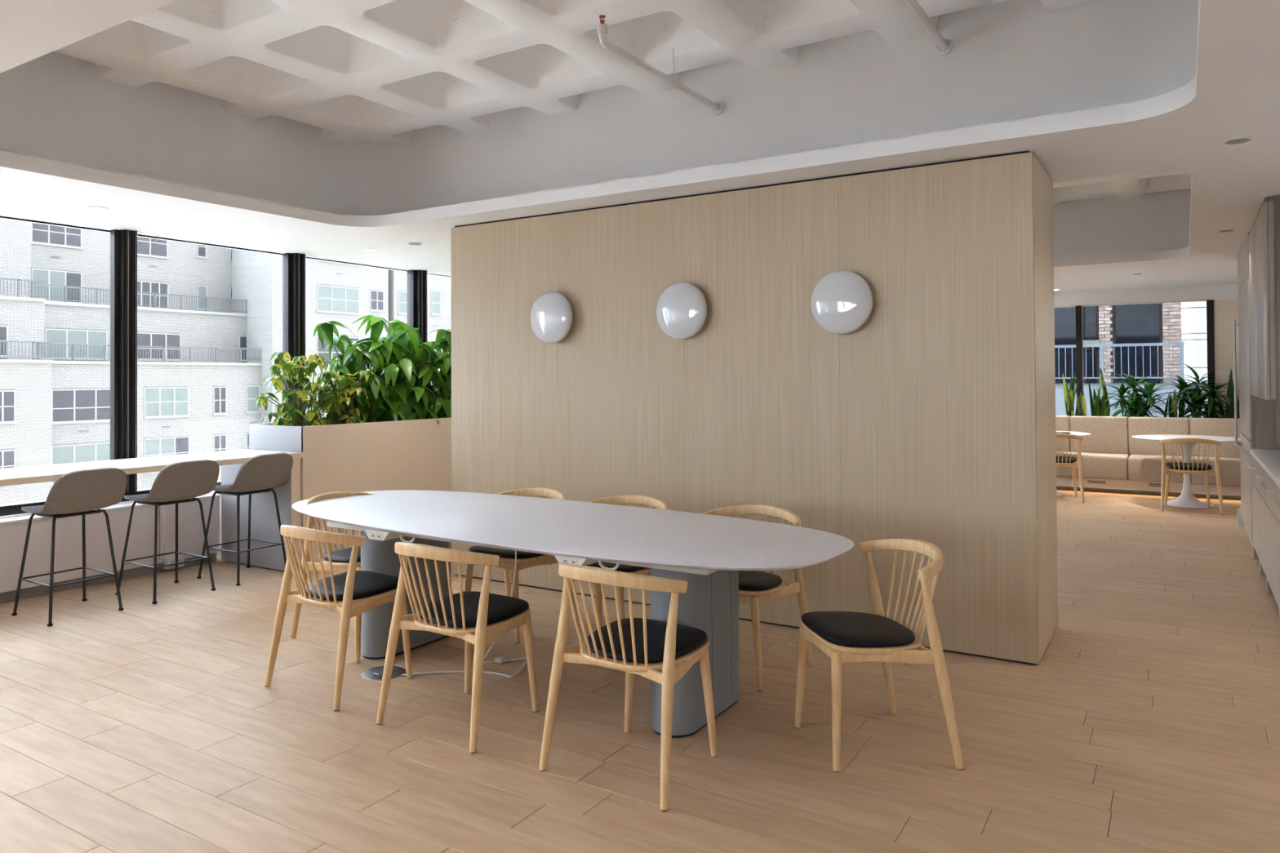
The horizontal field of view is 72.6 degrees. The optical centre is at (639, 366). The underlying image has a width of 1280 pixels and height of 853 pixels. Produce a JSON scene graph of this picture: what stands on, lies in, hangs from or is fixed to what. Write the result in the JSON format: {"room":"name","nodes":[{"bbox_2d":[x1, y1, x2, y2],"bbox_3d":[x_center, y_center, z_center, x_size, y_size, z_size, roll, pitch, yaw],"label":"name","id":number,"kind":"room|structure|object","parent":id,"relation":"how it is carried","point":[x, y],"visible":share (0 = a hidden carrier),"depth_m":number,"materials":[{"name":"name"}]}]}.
{"room":"common room","nodes":[
{"label":"common room","id":0,"kind":"room"},
{"bbox_2d":[0,215,450,555],"bbox_3d":[-3.636,-0.341,7.153,0.170,4.000,18.290,-1,-1,32],"label":"wall","id":1,"kind":"structure","parent":0,"point":[14,218],"depth_m":7.21,"materials":[{"name":"white paint"}]},
{"bbox_2d":[0,216,439,516],"bbox_3d":[-3.573,-0.001,7.111,0.194,2.039,18.290,-1,-1,32],"label":"window","id":2,"kind":"structure","parent":1,"relation":"in","point":[123,242],"depth_m":6.55,"materials":[{"name":"black metal"}]},
{"bbox_2d":[0,489,1279,852],"bbox_3d":[-0.238,1.573,5.020,8.050,0.120,18.490,-1,-1,32],"label":"floor","id":3,"kind":"structure","parent":0,"point":[1148,721],"depth_m":3.53,"materials":[{"name":"brown wood"}]},
{"bbox_2d":[11,467,127,626],"bbox_3d":[-3.533,1.080,5.428,0.586,0.916,0.454,-1,-1,32],"label":"bar stool","id":4,"kind":"object","parent":3,"relation":"on","point":[84,492],"visible":1,"depth_m":5.33,"materials":[{"name":"fabric"}]},
{"bbox_2d":[0,493,220,603],"bbox_3d":[-5.849,1.250,3.143,0.230,0.550,9.125,-1,-1,32],"label":"wall","id":5,"kind":"structure","parent":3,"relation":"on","point":[13,528],"depth_m":6.18,"materials":[{"name":"white metal"}]},
{"bbox_2d":[163,555,184,569],"bbox_3d":[-3.551,1.490,6.643,0.061,0.085,0.130,-1,-1,32],"label":"outlet box","id":6,"kind":"object","parent":5,"relation":"attached to","point":[180,558],"visible":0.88,"depth_m":6.61,"materials":[{"name":"white plastic"}]},
{"bbox_2d":[0,448,302,570],"bbox_3d":[-5.362,1.064,2.905,0.882,0.885,9.234,-1,-1,32],"label":"bar counter","id":7,"kind":"object","parent":3,"relation":"on","point":[264,517],"depth_m":6.57,"materials":[{"name":"white paint"}]},
{"bbox_2d":[0,448,302,479],"bbox_3d":[-5.285,0.641,2.861,0.690,0.040,9.234,-1,-1,32],"label":"countertop","id":8,"kind":"structure","parent":7,"relation":"on","point":[61,468],"depth_m":5.83,"materials":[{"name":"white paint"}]},
{"bbox_2d":[115,459,219,604],"bbox_3d":[-3.193,1.084,5.930,0.586,0.916,0.454,-1,-1,32],"label":"bar stool","id":9,"kind":"object","parent":3,"relation":"on","point":[183,482],"visible":1,"depth_m":5.83,"materials":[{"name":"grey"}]},
{"bbox_2d":[196,453,293,586],"bbox_3d":[-2.882,1.088,6.415,0.586,0.916,0.454,-1,-1,30],"label":"bar stool","id":10,"kind":"object","parent":3,"relation":"on","point":[258,473],"visible":0.9,"depth_m":6.31,"materials":[{"name":"grey plastic"}]},
{"bbox_2d":[290,491,375,638],"bbox_3d":[-1.627,1.130,5.011,0.508,0.782,0.560,-1,-1,32],"label":"dining chair","id":11,"kind":"object","parent":3,"relation":"on","point":[340,558],"visible":0.31,"depth_m":4.88,"materials":[{"name":"beige wood"}]},
{"bbox_2d":[323,546,360,563],"bbox_3d":[-1.577,1.064,4.980,0.388,0.049,0.431,-1,-1,32],"label":"cushion","id":12,"kind":"object","parent":11,"relation":"on","point":[341,556],"depth_m":4.85,"materials":[{"name":"black leather"}]},
{"bbox_2d":[264,524,412,711],"bbox_3d":[-1.423,1.118,4.148,0.560,0.782,0.508,-1,-1,36],"label":"dining chair","id":13,"kind":"object","parent":3,"relation":"on","point":[351,593],"visible":0.93,"depth_m":4.03,"materials":[{"name":"brown wood"}]},
{"bbox_2d":[304,570,398,601],"bbox_3d":[-1.389,1.054,4.198,0.431,0.049,0.388,-1,-1,36],"label":"cushion","id":14,"kind":"object","parent":13,"relation":"on","point":[369,586],"depth_m":4.11,"materials":[{"name":"black leather"}]},
{"bbox_2d":[248,417,451,561],"bbox_3d":[-1.582,1.020,8.775,0.670,1.093,4.765,-1,-1,32],"label":"planter box","id":15,"kind":"object","parent":3,"relation":"on","point":[412,454],"visible":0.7,"depth_m":7.07,"materials":[{"name":"beige paint"}]},
{"bbox_2d":[255,351,345,429],"bbox_3d":[-2.750,0.214,7.028,0.646,0.663,0.558,0,-1,-36],"label":"plant","id":16,"kind":"object","parent":15,"relation":"in","point":[293,414],"visible":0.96,"depth_m":6.91,"materials":[{"name":"green plant"}]},
{"bbox_2d":[314,369,377,425],"bbox_3d":[-2.459,0.291,7.299,0.521,0.531,0.521,-1,-1,32],"label":"plant","id":17,"kind":"object","parent":15,"relation":"in","point":[335,410],"visible":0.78,"depth_m":7.17,"materials":[{"name":"green plant"}]},
{"bbox_2d":[313,315,408,424],"bbox_3d":[-2.389,0.100,7.534,0.814,1.098,0.613,0,-1,-31],"label":"plant","id":18,"kind":"object","parent":15,"relation":"in","point":[369,353],"visible":0.72,"depth_m":7.42,"materials":[{"name":"green plant"}]},
{"bbox_2d":[368,319,444,423],"bbox_3d":[-2.139,0.112,7.893,0.730,1.079,0.757,-1,-1,32],"label":"plant","id":19,"kind":"object","parent":15,"relation":"in","point":[412,401],"visible":0.73,"depth_m":7.70,"materials":[{"name":"green plant"}]},
{"bbox_2d":[406,328,451,418],"bbox_3d":[-1.916,0.163,8.229,0.698,1.046,0.784,-1,-1,32],"label":"plant","id":20,"kind":"object","parent":15,"relation":"in","point":[441,405],"visible":0.44,"depth_m":8.11,"materials":[{"name":"green plant"}]},
{"bbox_2d":[361,666,404,680],"bbox_3d":[-1.264,1.504,4.293,0.208,0.012,0.208,-1,-1,32],"label":"floor outlet","id":21,"kind":"object","parent":3,"relation":"on","point":[375,673],"visible":0.84,"depth_m":4.27,"materials":[{"name":"silver metal"}]},
{"bbox_2d":[376,542,538,754],"bbox_3d":[-0.758,1.109,3.704,0.560,0.782,0.508,-1,-1,33],"label":"dining chair","id":22,"kind":"object","parent":3,"relation":"on","point":[479,619],"visible":1,"depth_m":3.60,"materials":[{"name":"beige wood"}]},
{"bbox_2d":[419,591,528,627],"bbox_3d":[-0.726,1.044,3.755,0.431,0.049,0.387,-1,-1,33],"label":"cushion","id":23,"kind":"object","parent":22,"relation":"on","point":[504,611],"depth_m":3.68,"materials":[{"name":"black leather"}]},
{"bbox_2d":[401,659,526,677],"bbox_3d":[-0.834,1.501,4.252,0.624,0.009,0.218,0,-1,-19],"label":"power cord","id":24,"kind":"object","parent":3,"relation":"on","point":[525,663],"visible":0.88,"depth_m":4.27,"materials":[{"name":"white plastic"}]},
{"bbox_2d":[464,487,580,643],"bbox_3d":[-0.708,1.125,5.097,0.560,0.782,0.508,-1,-1,34],"label":"dining chair","id":25,"kind":"object","parent":3,"relation":"on","point":[525,560],"visible":0.47,"depth_m":4.96,"materials":[{"name":"beige wood"}]},
{"bbox_2d":[468,545,544,558],"bbox_3d":[-0.742,1.060,5.048,0.431,0.049,0.388,-1,-1,34],"label":"cushion","id":26,"kind":"object","parent":25,"relation":"on","point":[503,553],"depth_m":4.88,"materials":[{"name":"black leather"}]},
{"bbox_2d":[291,489,854,737],"bbox_3d":[-0.527,1.131,4.344,3.203,0.750,1.225,-1,-1,32],"label":"conference table","id":27,"kind":"object","parent":3,"relation":"on","point":[708,552],"visible":0.88,"depth_m":3.90,"materials":[{"name":"white laminate"}]},
{"bbox_2d":[370,533,382,539],"bbox_3d":[-1.252,0.804,4.137,0.076,0.024,0.003,-1,-1,32],"label":"receptacle","id":28,"kind":"object","parent":27,"relation":"attached to","point":[373,535],"depth_m":4.14,"materials":[{"name":"white plastic"}]},
{"bbox_2d":[484,551,526,663],"bbox_3d":[-0.701,1.164,4.282,0.239,0.684,0.428,0,-1,-2],"label":"power cord","id":29,"kind":"object","parent":27,"relation":"hanging from","point":[498,660],"visible":0.58,"depth_m":4.42,"materials":[{"name":"white plastic"}]},
{"bbox_2d":[561,557,577,564],"bbox_3d":[-0.285,0.791,3.534,0.076,0.024,0.003,-1,-1,32],"label":"receptacle","id":30,"kind":"object","parent":27,"relation":"attached to","point":[573,561],"depth_m":3.53,"materials":[{"name":"white plastic"}]},
{"bbox_2d":[562,494,669,627],"bbox_3d":[-0.123,1.117,4.732,0.560,0.782,0.508,-1,-1,33],"label":"dining chair","id":31,"kind":"object","parent":3,"relation":"on","point":[636,500],"visible":0.2,"depth_m":4.86,"materials":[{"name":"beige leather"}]},
{"bbox_2d":[586,561,648,572],"bbox_3d":[-0.156,1.052,4.683,0.431,0.049,0.387,-1,-1,33],"label":"cushion","id":32,"kind":"object","parent":31,"relation":"on","point":[624,568],"depth_m":4.50,"materials":[{"name":"black leather"}]},
{"bbox_2d":[538,563,717,811],"bbox_3d":[-0.022,1.099,3.251,0.560,0.782,0.508,-1,-1,34],"label":"dining chair","id":33,"kind":"object","parent":3,"relation":"on","point":[643,646],"visible":1,"depth_m":3.15,"materials":[{"name":"beige wood"}]},
{"bbox_2d":[585,617,707,663],"bbox_3d":[0.011,1.034,3.301,0.431,0.049,0.388,-1,-1,34],"label":"cushion","id":34,"kind":"object","parent":33,"relation":"on","point":[691,642],"depth_m":3.22,"materials":[{"name":"black leather"}]},
{"bbox_2d":[702,504,813,691],"bbox_3d":[0.513,1.108,4.339,0.560,0.782,0.508,-1,-1,33],"label":"dining chair","id":35,"kind":"object","parent":3,"relation":"on","point":[755,588],"visible":0.51,"depth_m":4.25,"materials":[{"name":"beige wood"}]},
{"bbox_2d":[738,570,782,591],"bbox_3d":[0.481,1.043,4.290,0.431,0.049,0.387,-1,-1,33],"label":"cushion","id":36,"kind":"object","parent":35,"relation":"on","point":[748,580],"depth_m":4.17,"materials":[{"name":"black leather"}]},
{"bbox_2d":[794,538,964,772],"bbox_3d":[0.921,1.095,3.446,0.508,0.782,0.560,0,-1,-10],"label":"dining chair","id":37,"kind":"object","parent":3,"relation":"on","point":[844,637],"visible":1,"depth_m":3.31,"materials":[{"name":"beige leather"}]},
{"bbox_2d":[801,611,915,647],"bbox_3d":[0.862,1.030,3.436,0.388,0.049,0.431,0,-1,-10],"label":"cushion","id":38,"kind":"object","parent":37,"relation":"on","point":[827,628],"depth_m":3.37,"materials":[{"name":"black leather"}]},
{"bbox_2d":[1055,433,1084,502],"bbox_3d":[4.862,1.152,10.177,0.560,0.782,0.508,-1,-1,26],"label":"dining chair","id":39,"kind":"object","parent":3,"relation":"on","point":[1062,461],"visible":0.48,"depth_m":9.97,"materials":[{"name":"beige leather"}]},
{"bbox_2d":[1056,456,1076,462],"bbox_3d":[4.888,1.087,10.231,0.431,0.049,0.388,-1,-1,26],"label":"cushion","id":40,"kind":"object","parent":39,"relation":"on","point":[1060,459],"depth_m":10.06,"materials":[{"name":"black leather"}]},
{"bbox_2d":[1055,431,1090,496],"bbox_3d":[4.905,1.177,10.626,1.060,0.742,1.060,-1,-1,32],"label":"table","id":41,"kind":"object","parent":3,"relation":"on","point":[1079,433],"visible":0.11,"depth_m":10.45,"materials":[{"name":"white paint"}]},
{"bbox_2d":[1055,431,1070,434],"bbox_3d":[4.973,0.795,10.421,0.300,0.017,0.220,-1,-1,23],"label":"laptop","id":42,"kind":"object","parent":41,"relation":"on","point":[1067,433],"visible":0.5,"depth_m":10.32,"materials":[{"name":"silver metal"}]},
{"bbox_2d":[1055,415,1240,500],"bbox_3d":[4.207,1.104,11.644,7.400,0.922,0.670,-1,-1,32],"label":"bench","id":43,"kind":"object","parent":3,"relation":"on","point":[1107,464],"visible":0.25,"depth_m":10.45,"materials":[{"name":"beige fabric"}]},
{"bbox_2d":[1055,415,1070,451],"bbox_3d":[5.231,0.866,11.321,0.641,0.467,0.140,-1,-1,32],"label":"cushion","id":44,"kind":"object","parent":43,"relation":"on","point":[1062,422],"depth_m":11.14,"materials":[{"name":"fabric"}]},
{"bbox_2d":[1056,451,1129,479],"bbox_3d":[5.386,1.219,10.897,1.260,0.276,0.650,-1,-1,32],"label":"seat cushion","id":45,"kind":"object","parent":43,"relation":"on","point":[1096,465],"depth_m":10.48,"materials":[{"name":"fabric"}]},
{"bbox_2d":[1070,415,1128,453],"bbox_3d":[5.779,0.859,10.979,0.643,0.467,0.140,-1,-1,32],"label":"cushion","id":46,"kind":"object","parent":43,"relation":"on","point":[1108,434],"depth_m":10.90,"materials":[{"name":"fabric"}]},
{"bbox_2d":[1127,453,1183,483],"bbox_3d":[6.189,1.208,10.397,0.624,0.276,0.650,-1,-1,32],"label":"seat cushion","id":47,"kind":"object","parent":43,"relation":"on","point":[1141,468],"depth_m":10.20,"materials":[{"name":"fabric"}]},
{"bbox_2d":[1128,416,1189,455],"bbox_3d":[6.327,0.851,10.638,0.640,0.467,0.140,-1,-1,32],"label":"cushion","id":48,"kind":"object","parent":43,"relation":"on","point":[1136,425],"depth_m":10.60,"materials":[{"name":"fabric"}]},
{"bbox_2d":[1189,417,1240,457],"bbox_3d":[6.873,0.844,10.297,0.640,0.467,0.140,-1,-1,32],"label":"cushion","id":49,"kind":"object","parent":43,"relation":"on","point":[1222,427],"depth_m":10.28,"materials":[{"name":"fabric"}]},
{"bbox_2d":[1190,456,1240,486],"bbox_3d":[6.899,1.198,9.954,1.042,0.276,0.650,-1,-1,32],"label":"seat cushion","id":50,"kind":"object","parent":43,"relation":"on","point":[1229,466],"depth_m":9.82,"materials":[{"name":"fabric"}]},
{"bbox_2d":[1131,434,1239,507],"bbox_3d":[6.064,1.158,9.668,1.060,0.742,1.060,-1,-1,32],"label":"table","id":51,"kind":"object","parent":3,"relation":"on","point":[1186,499],"visible":0.76,"depth_m":9.62,"materials":[{"name":"white paint"}]},
{"bbox_2d":[1159,437,1223,514],"bbox_3d":[5.856,1.135,9.299,0.560,0.782,0.508,-1,-1,27],"label":"dining chair","id":52,"kind":"object","parent":3,"relation":"on","point":[1172,468],"visible":1,"depth_m":9.19,"materials":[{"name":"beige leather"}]},
{"bbox_2d":[1165,462,1212,471],"bbox_3d":[5.883,1.071,9.352,0.431,0.049,0.387,-1,-1,27],"label":"cushion","id":53,"kind":"object","parent":52,"relation":"on","point":[1172,466],"depth_m":9.24,"materials":[{"name":"black leather"}]},
{"bbox_2d":[1247,455,1259,559],"bbox_3d":[4.937,1.090,6.429,0.726,0.815,0.686,-1,-1,32],"label":"base cabinet","id":54,"kind":"object","parent":3,"relation":"on","point":[1254,468],"visible":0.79,"depth_m":6.60,"materials":[{"name":"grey wood"}]},
{"bbox_2d":[1232,231,1277,546],"bbox_3d":[5.553,0.218,7.456,0.746,2.576,1.648,-1,-1,32],"label":"tall cabinet","id":55,"kind":"object","parent":3,"relation":"on","point":[1246,401],"visible":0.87,"depth_m":7.54,"materials":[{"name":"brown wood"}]},
{"bbox_2d":[1253,462,1266,577],"bbox_3d":[4.588,1.085,5.869,0.726,0.815,0.626,-1,-1,32],"label":"base cabinet","id":56,"kind":"object","parent":3,"relation":"on","point":[1261,491],"visible":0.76,"depth_m":6.04,"materials":[{"name":"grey wood"}]},
{"bbox_2d":[1260,471,1279,608],"bbox_3d":[4.183,1.080,5.220,0.726,0.815,0.896,-1,-1,32],"label":"base cabinet","id":57,"kind":"object","parent":3,"relation":"on","point":[1271,491],"visible":0.92,"depth_m":5.37,"materials":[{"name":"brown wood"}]},
{"bbox_2d":[1272,484,1279,626],"bbox_3d":[3.707,1.073,4.456,0.726,0.815,0.896,-1,-1,32],"label":"base cabinet","id":58,"kind":"object","parent":3,"relation":"on","point":[1277,504],"visible":0.97,"depth_m":4.95,"materials":[{"name":"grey wood"}]},
{"bbox_3d":[4.596,1.120,12.268,7.400,0.900,0.760,-1,-1,32],"label":"planter","id":59,"kind":"object","parent":3,"relation":"on","visible":0},
{"bbox_2d":[1062,371,1086,416],"bbox_3d":[5.746,0.390,11.540,0.278,0.648,0.233,-1,-1,32],"label":"snake plant","id":60,"kind":"object","parent":59,"relation":"on","point":[1069,396],"visible":0.84,"depth_m":11.53,"materials":[{"name":"green plant"}]},
{"bbox_2d":[1088,367,1110,416],"bbox_3d":[6.003,0.349,11.399,0.261,0.724,0.232,-1,-1,32],"label":"snake plant","id":61,"kind":"object","parent":59,"relation":"on","point":[1096,404],"visible":0.85,"depth_m":11.37,"materials":[{"name":"green plant"}]},
{"bbox_2d":[1094,372,1186,426],"bbox_3d":[6.337,0.511,11.102,1.040,0.881,0.958,-1,-1,32],"label":"dracaena","id":62,"kind":"object","parent":59,"relation":"in","point":[1133,404],"visible":0.91,"depth_m":11.06,"materials":[{"name":"green plant"}]},
{"bbox_2d":[1164,389,1185,417],"bbox_3d":[6.730,0.440,10.935,0.244,0.521,0.181,0,-1,6],"label":"snake plant","id":63,"kind":"object","parent":59,"relation":"in","point":[1171,402],"visible":0.59,"depth_m":10.90,"materials":[{"name":"green plant"}]},
{"bbox_2d":[1155,363,1239,417],"bbox_3d":[6.956,0.423,10.774,1.023,0.951,0.995,-1,-1,32],"label":"dracaena","id":64,"kind":"object","parent":59,"relation":"in","point":[1197,399],"visible":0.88,"depth_m":10.71,"materials":[{"name":"green plant"}]},
{"bbox_2d":[1225,368,1239,418],"bbox_3d":[7.272,0.360,10.649,0.210,0.668,0.219,-1,-1,32],"label":"snake plant","id":65,"kind":"object","parent":59,"relation":"on","point":[1230,391],"visible":0.59,"depth_m":10.63,"materials":[{"name":"green plant"}]},
{"bbox_3d":[3.231,1.067,3.692,0.725,0.815,0.896,-1,-1,32],"label":"base cabinet","id":66,"kind":"object","parent":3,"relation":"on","visible":0},
{"bbox_2d":[1249,448,1279,488],"bbox_3d":[4.067,0.648,5.013,0.705,0.035,4.020,-1,-1,32],"label":"countertop","id":67,"kind":"structure","parent":66,"relation":"on","point":[1268,460],"depth_m":5.98,"materials":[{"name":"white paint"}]},
{"bbox_2d":[1255,396,1279,449],"bbox_3d":[5.128,0.432,6.707,0.640,0.421,0.014,-1,-1,32],"label":"panel","id":68,"kind":"object","parent":67,"relation":"on","point":[1265,410],"visible":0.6,"depth_m":6.83,"materials":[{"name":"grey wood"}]},
{"bbox_2d":[0,0,1279,293],"bbox_3d":[-0.259,-1.752,5.060,8.450,1.371,18.890,-1,-1,32],"label":"ceiling","id":69,"kind":"structure","parent":0,"point":[334,130],"depth_m":5.08,"materials":[{"name":"white paint"}]},
{"bbox_2d":[88,205,107,210],"bbox_3d":[-3.538,-1.034,5.692,0.110,0.009,0.110,-1,-1,32],"label":"recessed light","id":70,"kind":"object","parent":69,"relation":"in","point":[93,207],"visible":1,"depth_m":5.67,"materials":[{"name":"white"}]},
{"bbox_2d":[364,248,377,251],"bbox_3d":[-2.343,-1.018,7.609,0.110,0.009,0.110,-1,-1,32],"label":"recessed light","id":71,"kind":"object","parent":69,"relation":"in","point":[368,250],"visible":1,"depth_m":7.58,"materials":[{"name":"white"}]},
{"bbox_2d":[407,242,422,244],"bbox_3d":[-1.875,-1.025,7.263,0.120,0.009,0.120,-1,-1,32],"label":"recessed light","id":72,"kind":"object","parent":69,"relation":"in","point":[410,243],"visible":1,"depth_m":7.23,"materials":[{"name":"white metal"}]},
{"bbox_2d":[596,14,723,115],"bbox_3d":[0.290,-1.671,5.060,0.080,0.240,1.849,-1,-1,32],"label":"pipe","id":73,"kind":"object","parent":69,"relation":"attached to","point":[717,108],"visible":0.9,"depth_m":4.68,"materials":[{"name":"white metal"}]},
{"bbox_2d":[904,0,952,54],"bbox_3d":[1.194,-1.790,3.960,0.080,0.240,2.760,-1,-1,32],"label":"pipe","id":74,"kind":"object","parent":69,"relation":"attached to","point":[944,46],"visible":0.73,"depth_m":4.36,"materials":[{"name":"white metal"}]},
{"bbox_2d":[1217,228,1235,231],"bbox_3d":[4.611,-1.070,6.856,0.110,0.009,0.110,-1,-1,32],"label":"recessed light","id":75,"kind":"object","parent":69,"relation":"in","point":[1228,229],"visible":1,"depth_m":6.83,"materials":[{"name":"white"}]},
{"bbox_2d":[1222,136,1252,144],"bbox_3d":[2.885,-1.092,4.209,0.120,0.009,0.120,-1,-1,32],"label":"recessed light","id":76,"kind":"object","parent":69,"relation":"in","point":[1239,140],"visible":1,"depth_m":4.20,"materials":[{"name":"white"}]},
{"bbox_2d":[1248,195,1279,399],"bbox_3d":[4.707,-0.434,6.061,0.690,1.297,1.580,-1,-1,32],"label":"upper cabinet","id":77,"kind":"object","parent":69,"relation":"hanging from","point":[1261,235],"visible":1,"depth_m":5.74,"materials":[{"name":"brown wood"}]},
{"bbox_2d":[450,151,1057,664],"bbox_3d":[0.499,0.227,5.735,3.967,2.579,0.801,-1,-1,32],"label":"wall","id":78,"kind":"structure","parent":0,"point":[932,420],"depth_m":4.97,"materials":[{"name":"beige wood"}]},
{"bbox_2d":[529,291,572,343],"bbox_3d":[-0.598,-0.333,5.889,0.353,0.353,0.105,-1,-1,32],"label":"wall sconce","id":79,"kind":"object","parent":78,"relation":"attached to","point":[551,313],"visible":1,"depth_m":5.84,"materials":[{"name":"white glass"}]},
{"bbox_2d":[656,281,706,339],"bbox_3d":[0.256,-0.345,5.357,0.353,0.353,0.105,-1,-1,32],"label":"wall sconce","id":80,"kind":"object","parent":78,"relation":"attached to","point":[682,307],"visible":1,"depth_m":5.31,"materials":[{"name":"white glass"}]},
{"bbox_2d":[810,270,873,333],"bbox_3d":[1.115,-0.356,4.822,0.353,0.353,0.105,-1,-1,32],"label":"wall sconce","id":81,"kind":"object","parent":78,"relation":"attached to","point":[842,300],"visible":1,"depth_m":4.78,"materials":[{"name":"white glass"}]},
{"bbox_2d":[1053,284,1239,417],"bbox_3d":[4.618,-0.323,12.855,8.050,4.000,0.120,-1,-1,32],"label":"wall","id":82,"kind":"structure","parent":0,"point":[1225,297],"depth_m":11.11,"materials":[{"name":"white paint"}]},
{"bbox_2d":[1053,298,1215,416],"bbox_3d":[4.309,0.021,13.022,7.140,1.680,0.120,-1,-1,32],"label":"window","id":83,"kind":"structure","parent":82,"relation":"in","point":[1210,303],"depth_m":11.54,"materials":[{"name":"black metal"}]},
{"bbox_3d":[3.242,-0.435,2.897,0.150,4.000,18.540,-1,-1,32],"label":"wall","id":84,"kind":"structure","parent":0,"visible":0},
{"bbox_2d":[1273,198,1279,444],"bbox_3d":[4.294,-0.287,5.348,0.640,1.550,0.055,-1,-1,32],"label":"cabinet end panel","id":85,"kind":"object","parent":84,"relation":"attached to","point":[1276,202],"visible":1,"depth_m":5.49,"materials":[{"name":"brown wood"}]},
{"label":"outside","id":86,"kind":"structure","parent":0,"visible":0},
{"bbox_3d":[28.610,12.305,64.552,140.000,0.500,380.000,-1,-1,32],"label":"street","id":87,"kind":"object","parent":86,"visible":0},
{"bbox_2d":[0,218,451,504],"bbox_3d":[-17.624,11.900,81.586,23.520,41.300,180.000,-1,-1,32],"label":"apartment building","id":88,"kind":"structure","parent":87,"relation":"on","point":[56,411],"depth_m":49.14,"materials":[{"name":"white brick"}]},
{"bbox_2d":[0,277,45,297],"bbox_3d":[-33.626,-3.872,36.985,0.060,0.860,15.150,-1,-1,32],"label":"balcony railing","id":89,"kind":"object","parent":88,"relation":"on","point":[11,279],"visible":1,"depth_m":42.42,"materials":[{"name":"grey metal"}]},
{"bbox_2d":[0,340,52,359],"bbox_3d":[-32.427,-0.811,36.006,0.060,0.860,14.800,-1,-1,32],"label":"balcony railing","id":90,"kind":"object","parent":88,"relation":"on","point":[33,357],"visible":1,"depth_m":41.42,"materials":[{"name":"grey metal"}]},
{"bbox_2d":[31,283,247,312],"bbox_3d":[-27.436,-3.758,49.564,0.060,0.860,12.750,-1,-1,32],"label":"balcony railing","id":91,"kind":"object","parent":88,"relation":"on","point":[65,287],"visible":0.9,"depth_m":49.40,"materials":[{"name":"grey metal"}]},
{"bbox_2d":[37,342,260,362],"bbox_3d":[-26.474,-0.700,48.203,0.060,0.860,12.200,-1,-1,32],"label":"balcony railing","id":92,"kind":"object","parent":88,"relation":"on","point":[73,345],"visible":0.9,"depth_m":48.25,"materials":[{"name":"grey metal"}]},
{"bbox_2d":[1053,302,1181,383],"bbox_3d":[83.113,-30.212,112.210,36.900,125.000,240.050,-1,-1,32],"label":"brick building","id":93,"kind":"structure","parent":87,"relation":"on","point":[1160,322],"depth_m":16.66,"materials":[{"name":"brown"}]},
{"bbox_2d":[1055,383,1208,419],"bbox_3d":[6.917,15.934,14.529,12.000,31.300,0.260,-1,-1,32],"label":"parapet","id":94,"kind":"object","parent":87,"relation":"on","point":[1060,410],"visible":0.02,"depth_m":14.09,"materials":[{"name":"grey"}]},
{"bbox_2d":[1054,341,1185,383],"bbox_3d":[5.128,-0.021,15.775,8.020,0.660,0.060,-1,-1,32],"label":"terrace railing","id":95,"kind":"object","parent":94,"relation":"on","point":[1181,344],"visible":0.4,"depth_m":14.10,"materials":[{"name":"grey metal"}]},
{"bbox_2d":[1180,301,1207,383],"bbox_3d":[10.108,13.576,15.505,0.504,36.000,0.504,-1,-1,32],"label":"building","id":96,"kind":"structure","parent":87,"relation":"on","point":[1193,314],"depth_m":15.50,"materials":[{"name":"white"}]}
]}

